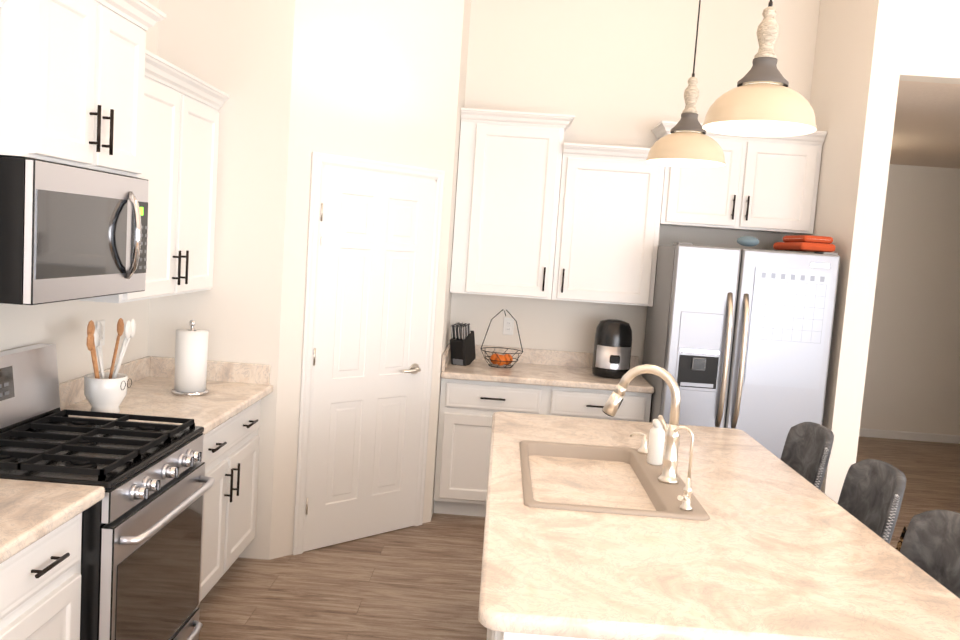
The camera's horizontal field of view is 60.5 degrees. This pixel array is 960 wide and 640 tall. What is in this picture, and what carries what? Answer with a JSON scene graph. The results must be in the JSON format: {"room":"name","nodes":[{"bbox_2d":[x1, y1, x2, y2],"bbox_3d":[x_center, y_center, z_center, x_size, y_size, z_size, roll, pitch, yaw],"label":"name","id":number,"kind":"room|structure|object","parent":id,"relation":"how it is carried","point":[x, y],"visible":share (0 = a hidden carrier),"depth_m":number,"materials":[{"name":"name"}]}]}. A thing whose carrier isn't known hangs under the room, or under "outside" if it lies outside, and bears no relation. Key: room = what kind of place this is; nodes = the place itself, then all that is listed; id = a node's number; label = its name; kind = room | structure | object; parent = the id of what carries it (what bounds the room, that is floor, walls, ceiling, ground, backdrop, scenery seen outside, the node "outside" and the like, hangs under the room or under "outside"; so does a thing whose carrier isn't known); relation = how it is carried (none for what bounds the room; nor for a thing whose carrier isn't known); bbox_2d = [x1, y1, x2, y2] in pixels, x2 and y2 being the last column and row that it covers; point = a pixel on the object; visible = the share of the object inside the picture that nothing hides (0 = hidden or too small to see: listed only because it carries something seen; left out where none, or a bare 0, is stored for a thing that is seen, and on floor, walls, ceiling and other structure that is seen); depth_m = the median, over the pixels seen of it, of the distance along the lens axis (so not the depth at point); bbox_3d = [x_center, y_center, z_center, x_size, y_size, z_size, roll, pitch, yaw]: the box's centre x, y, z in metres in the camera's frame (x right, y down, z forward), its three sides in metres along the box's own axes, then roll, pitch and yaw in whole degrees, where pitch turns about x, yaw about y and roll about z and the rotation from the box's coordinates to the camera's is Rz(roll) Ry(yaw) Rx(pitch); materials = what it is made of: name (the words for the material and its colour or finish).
{"room":"kitchen","nodes":[
{"label":"kitchen","id":0,"kind":"room"},
{"bbox_2d":[0,0,158,382],"bbox_3d":[-1.830,0.068,1.080,0.150,2.820,9.350,4,5,1],"label":"wall","id":1,"kind":"structure","parent":0,"point":[62,325],"depth_m":3.46,"materials":[{"name":"white paint"}]},
{"bbox_2d":[0,0,166,177],"bbox_3d":[-1.431,-0.819,2.697,0.437,0.617,0.874,4,5,1],"label":"upper cabinet","id":2,"kind":"object","parent":1,"relation":"attached to","point":[72,75],"visible":0.98,"depth_m":2.58,"materials":[{"name":"white wood"}]},
{"bbox_2d":[0,156,148,304],"bbox_3d":[-1.448,-0.297,2.745,0.477,0.420,0.758,4,5,1],"label":"microwave","id":3,"kind":"object","parent":2,"relation":"attached to","point":[68,232],"visible":1,"depth_m":2.55,"materials":[{"name":"silver metal"}]},
{"bbox_2d":[97,320,104,345],"bbox_3d":[-1.686,0.059,3.662,0.008,0.115,0.070,4,5,1],"label":"electrical outlet","id":4,"kind":"object","parent":1,"relation":"attached to","point":[103,335],"visible":0.44,"depth_m":3.68,"materials":[{"name":"white plastic"}]},
{"bbox_2d":[77,49,229,302],"bbox_3d":[-1.461,-0.596,3.604,0.367,0.962,0.995,4,5,1],"label":"upper cabinet","id":5,"kind":"object","parent":1,"relation":"attached to","point":[180,138],"visible":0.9,"depth_m":3.58,"materials":[{"name":"white wood"}]},
{"bbox_2d":[148,0,470,559],"bbox_3d":[-0.907,-0.460,4.827,1.440,3.302,1.440,4,5,1],"label":"wall","id":6,"kind":"structure","parent":0,"point":[299,82],"depth_m":4.17,"materials":[{"name":"white paint"}]},
{"bbox_2d":[292,151,444,554],"bbox_3d":[-0.597,0.189,4.557,0.629,2.106,0.629,4,5,1],"label":"pantry door","id":7,"kind":"structure","parent":6,"relation":"in","point":[373,247],"depth_m":4.52,"materials":[{"name":"white wood"}]},
{"bbox_2d":[442,341,453,372],"bbox_3d":[-0.212,0.235,5.263,0.020,0.102,0.610,4,5,1],"label":"backsplash","id":8,"kind":"structure","parent":6,"relation":"attached to","point":[446,355],"depth_m":5.13,"materials":[{"name":"beige stone"}]},
{"bbox_2d":[198,436,959,639],"bbox_3d":[2.345,1.482,4.876,8.800,0.120,17.500,4,5,1],"label":"floor","id":9,"kind":"structure","parent":0,"point":[422,581],"depth_m":4.07,"materials":[{"name":"brown wood"}]},
{"bbox_2d":[0,515,81,639],"bbox_3d":[-1.493,0.980,2.018,0.600,0.880,0.910,4,5,1],"label":"base cabinet","id":10,"kind":"object","parent":9,"relation":"on","point":[40,555],"depth_m":2.22,"materials":[{"name":"white wood"}]},
{"bbox_2d":[0,479,104,566],"bbox_3d":[-1.446,0.553,1.663,0.650,0.040,1.542,4,5,1],"label":"countertop","id":11,"kind":"structure","parent":10,"relation":"on","point":[30,511],"depth_m":2.21,"materials":[{"name":"beige stone"}]},
{"bbox_2d":[0,343,214,639],"bbox_3d":[-1.380,0.748,2.838,0.725,1.205,0.762,4,5,1],"label":"range","id":12,"kind":"object","parent":9,"relation":"on","point":[141,539],"visible":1,"depth_m":2.79,"materials":[{"name":"silver"}]},
{"bbox_2d":[59,318,272,601],"bbox_3d":[-1.403,0.612,3.712,0.650,1.310,0.996,4,5,1],"label":"base cabinet","id":13,"kind":"object","parent":9,"relation":"on","point":[219,402],"visible":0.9,"depth_m":3.73,"materials":[{"name":"white"}]},
{"bbox_2d":[59,355,272,437],"bbox_3d":[-1.383,0.320,3.685,0.650,0.140,0.996,4,5,1],"label":"countertop","id":14,"kind":"structure","parent":13,"relation":"on","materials":[{"name":"beige stone"}]},
{"bbox_2d":[171,319,208,395],"bbox_3d":[-1.337,0.168,3.812,0.164,0.341,0.164,4,5,1],"label":"paper towel","id":15,"kind":"object","parent":14,"relation":"on","point":[191,345],"depth_m":3.76,"materials":[{"name":"white paper"}]},
{"bbox_2d":[434,373,549,516],"bbox_3d":[0.065,0.780,5.329,0.643,0.880,0.600,4,5,1],"label":"base cabinet","id":16,"kind":"object","parent":9,"relation":"on","point":[481,384],"depth_m":5.03,"materials":[{"name":"white wood"}]},
{"bbox_2d":[441,357,653,392],"bbox_3d":[0.413,0.348,5.255,1.282,0.040,0.650,4,5,1],"label":"countertop","id":17,"kind":"structure","parent":16,"relation":"on","point":[460,368],"depth_m":5.03,"materials":[{"name":"beige stone"}]},
{"bbox_2d":[480,309,523,368],"bbox_3d":[0.146,0.115,5.300,0.276,0.370,0.275,4,5,1],"label":"fruit basket","id":18,"kind":"object","parent":17,"relation":"on","point":[498,361],"depth_m":5.29,"materials":[{"name":"black metal"}]},
{"bbox_2d":[481,457,545,639],"bbox_3d":[0.564,1.044,2.860,1.131,0.880,2.100,4,5,1],"label":"kitchen island","id":19,"kind":"object","parent":9,"relation":"on","point":[490,635],"depth_m":1.81,"materials":[{"name":"white wood"}]},
{"bbox_2d":[478,412,959,639],"bbox_3d":[0.616,0.588,2.817,1.180,0.039,2.160,4,5,1],"label":"island countertop","id":20,"kind":"structure","parent":19,"relation":"on","point":[778,558],"depth_m":2.12,"materials":[{"name":"beige stone"}]},
{"bbox_2d":[518,436,713,519],"bbox_3d":[0.421,0.644,2.899,0.565,0.217,0.820,4,5,1],"label":"sink","id":21,"kind":"object","parent":20,"relation":"in","point":[570,475],"depth_m":2.93,"materials":[{"name":"beige ceramic"}]},
{"bbox_2d":[629,432,649,453],"bbox_3d":[0.629,0.479,3.232,0.080,0.077,0.054,4,5,1],"label":"soap dispenser","id":22,"kind":"object","parent":20,"relation":"on","point":[643,449],"depth_m":3.22,"materials":[{"name":"silver metal"}]},
{"bbox_2d":[602,364,680,483],"bbox_3d":[0.565,0.349,2.860,0.273,0.395,0.144,4,5,1],"label":"faucet","id":23,"kind":"object","parent":20,"relation":"on","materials":[{"name":"silver metal"}]},
{"bbox_2d":[646,418,665,465],"bbox_3d":[0.656,0.452,3.060,0.058,0.165,0.057,4,5,1],"label":"soap bottle","id":24,"kind":"object","parent":20,"relation":"on","point":[655,445],"depth_m":3.04,"materials":[{"name":"white plastic"}]},
{"bbox_2d":[666,424,697,507],"bbox_3d":[0.626,0.457,2.509,0.075,0.254,0.098,4,5,1],"label":"faucet","id":25,"kind":"object","parent":20,"relation":"on","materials":[{"name":"silver metal"}]},
{"bbox_2d":[546,389,652,421],"bbox_3d":[0.702,0.825,5.314,0.636,0.880,0.600,4,5,1],"label":"base cabinet","id":26,"kind":"object","parent":9,"relation":"on","point":[584,403],"depth_m":4.99,"materials":[{"name":"white wood"}]},
{"bbox_2d":[641,235,839,458],"bbox_3d":[1.531,0.408,5.011,0.947,1.871,0.865,4,5,1],"label":"refrigerator","id":27,"kind":"object","parent":9,"relation":"on","point":[738,338],"visible":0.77,"depth_m":4.64,"materials":[{"name":"grey metal"}]},
{"bbox_2d":[781,422,833,489],"bbox_3d":[1.163,0.944,3.484,0.498,1.044,0.438,4,5,1],"label":"bar stool","id":28,"kind":"object","parent":9,"relation":"on","point":[807,449],"visible":0.23,"depth_m":3.47,"materials":[{"name":"grey fabric"}]},
{"bbox_2d":[837,459,905,543],"bbox_3d":[1.139,0.999,2.883,0.505,1.044,0.444,4,5,1],"label":"bar stool","id":29,"kind":"object","parent":9,"relation":"on","point":[871,494],"visible":0.25,"depth_m":2.85,"materials":[{"name":"grey fabric"}]},
{"bbox_2d":[900,509,959,597],"bbox_3d":[1.077,1.049,2.289,0.505,1.044,0.444,4,5,1],"label":"bar stool","id":30,"kind":"object","parent":9,"relation":"on","point":[930,546],"visible":0.21,"depth_m":2.34,"materials":[{"name":"grey fabric"}]},
{"bbox_3d":[3.477,1.653,3.149,3.365,0.013,3.398,4,5,1],"label":"area rug","id":31,"kind":"object","parent":9,"relation":"on","visible":0},
{"bbox_2d":[895,527,906,551],"bbox_3d":[2.162,1.294,4.397,0.512,0.327,0.358,4,5,1],"label":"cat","id":32,"kind":"object","parent":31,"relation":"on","point":[899,545],"visible":0.02,"depth_m":4.49},
{"bbox_2d":[586,319,637,380],"bbox_3d":[0.842,0.177,5.224,0.236,0.360,0.236,4,5,1],"label":"air fryer","id":33,"kind":"object","parent":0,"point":[612,358],"depth_m":5.13,"materials":[{"name":"black plastic"}]},
{"bbox_2d":[449,0,819,374],"bbox_3d":[0.264,-0.826,5.557,3.690,4.056,0.150,4,5,1],"label":"wall","id":34,"kind":"structure","parent":0,"point":[613,72],"depth_m":5.39,"materials":[{"name":"white paint"}]},
{"bbox_2d":[503,318,513,334],"bbox_3d":[0.192,0.043,5.556,0.070,0.115,0.008,4,5,1],"label":"electrical outlet","id":35,"kind":"object","parent":34,"relation":"attached to","point":[508,325],"visible":0.96,"depth_m":5.55,"materials":[{"name":"white plastic"}]},
{"bbox_2d":[450,108,574,298],"bbox_3d":[0.201,-0.732,5.305,0.702,1.147,0.367,4,5,1],"label":"upper cabinet","id":36,"kind":"object","parent":34,"relation":"attached to","point":[507,196],"visible":1,"depth_m":5.17,"materials":[{"name":"white wood"}]},
{"bbox_2d":[450,341,637,368],"bbox_3d":[0.427,0.251,5.562,1.282,0.102,0.020,4,5,1],"label":"backsplash","id":37,"kind":"structure","parent":34,"relation":"attached to","point":[475,352],"depth_m":5.55,"materials":[{"name":"beige stone"}]},
{"bbox_2d":[551,142,664,306],"bbox_3d":[0.811,-0.604,5.298,0.639,0.977,0.367,4,5,1],"label":"upper cabinet","id":38,"kind":"object","parent":34,"relation":"attached to","point":[608,221],"visible":0.9,"depth_m":5.16,"materials":[{"name":"white wood"}]},
{"bbox_2d":[651,121,826,233],"bbox_3d":[1.602,-0.894,5.249,1.006,0.622,0.367,4,5,1],"label":"upper cabinet","id":39,"kind":"object","parent":34,"relation":"attached to","point":[763,184],"visible":0.9,"depth_m":5.11,"materials":[{"name":"white wood"}]},
{"bbox_2d":[794,0,907,502],"bbox_3d":[2.169,-0.675,5.062,0.155,4.108,1.050,4,5,1],"label":"wall","id":40,"kind":"structure","parent":0,"point":[856,71],"depth_m":4.63,"materials":[{"name":"white paint"}]},
{"bbox_2d":[860,164,959,434],"bbox_3d":[5.086,-0.159,8.382,3.130,2.870,0.140,4,5,1],"label":"wall","id":41,"kind":"structure","parent":0,"point":[912,380],"depth_m":8.34,"materials":[{"name":"white paint"}]},
{"bbox_2d":[859,428,959,443],"bbox_3d":[4.983,1.229,8.449,3.142,0.085,0.040,4,5,1],"label":"baseboard","id":42,"kind":"structure","parent":41,"relation":"attached to","point":[906,435],"depth_m":8.43,"materials":[{"name":"white"}]},
{"bbox_2d":[890,80,959,168],"bbox_3d":[4.573,-1.587,8.368,4.355,0.100,7.660,4,5,1],"label":"ceiling","id":43,"kind":"structure","parent":0,"point":[926,131],"depth_m":5.96,"materials":[{"name":"beige paint"}]},
{"bbox_2d":[899,0,959,83],"bbox_3d":[4.583,-1.970,4.416,4.505,1.591,0.140,4,5,1],"label":"wall","id":44,"kind":"structure","parent":0,"point":[931,48],"depth_m":4.45,"materials":[{"name":"white paint"}]},
{"bbox_3d":[2.483,-1.826,0.704,8.500,1.741,9.500,4,5,1],"label":"ceiling","id":45,"kind":"structure","parent":0,"visible":0},
{"bbox_2d":[646,0,725,167],"bbox_3d":[0.749,-1.319,2.712,0.263,1.590,0.263,4,5,1],"label":"pendant light","id":46,"kind":"object","parent":45,"relation":"hanging from","point":[687,142],"visible":0.98,"depth_m":2.73,"materials":[{"name":"beige glass"}]},
{"bbox_2d":[702,0,816,136],"bbox_3d":[0.725,-1.248,1.911,0.263,1.587,0.263,4,5,1],"label":"pendant light","id":47,"kind":"object","parent":45,"relation":"hanging from","point":[761,99],"visible":1,"depth_m":1.93,"materials":[{"name":"beige glass"}]}
]}

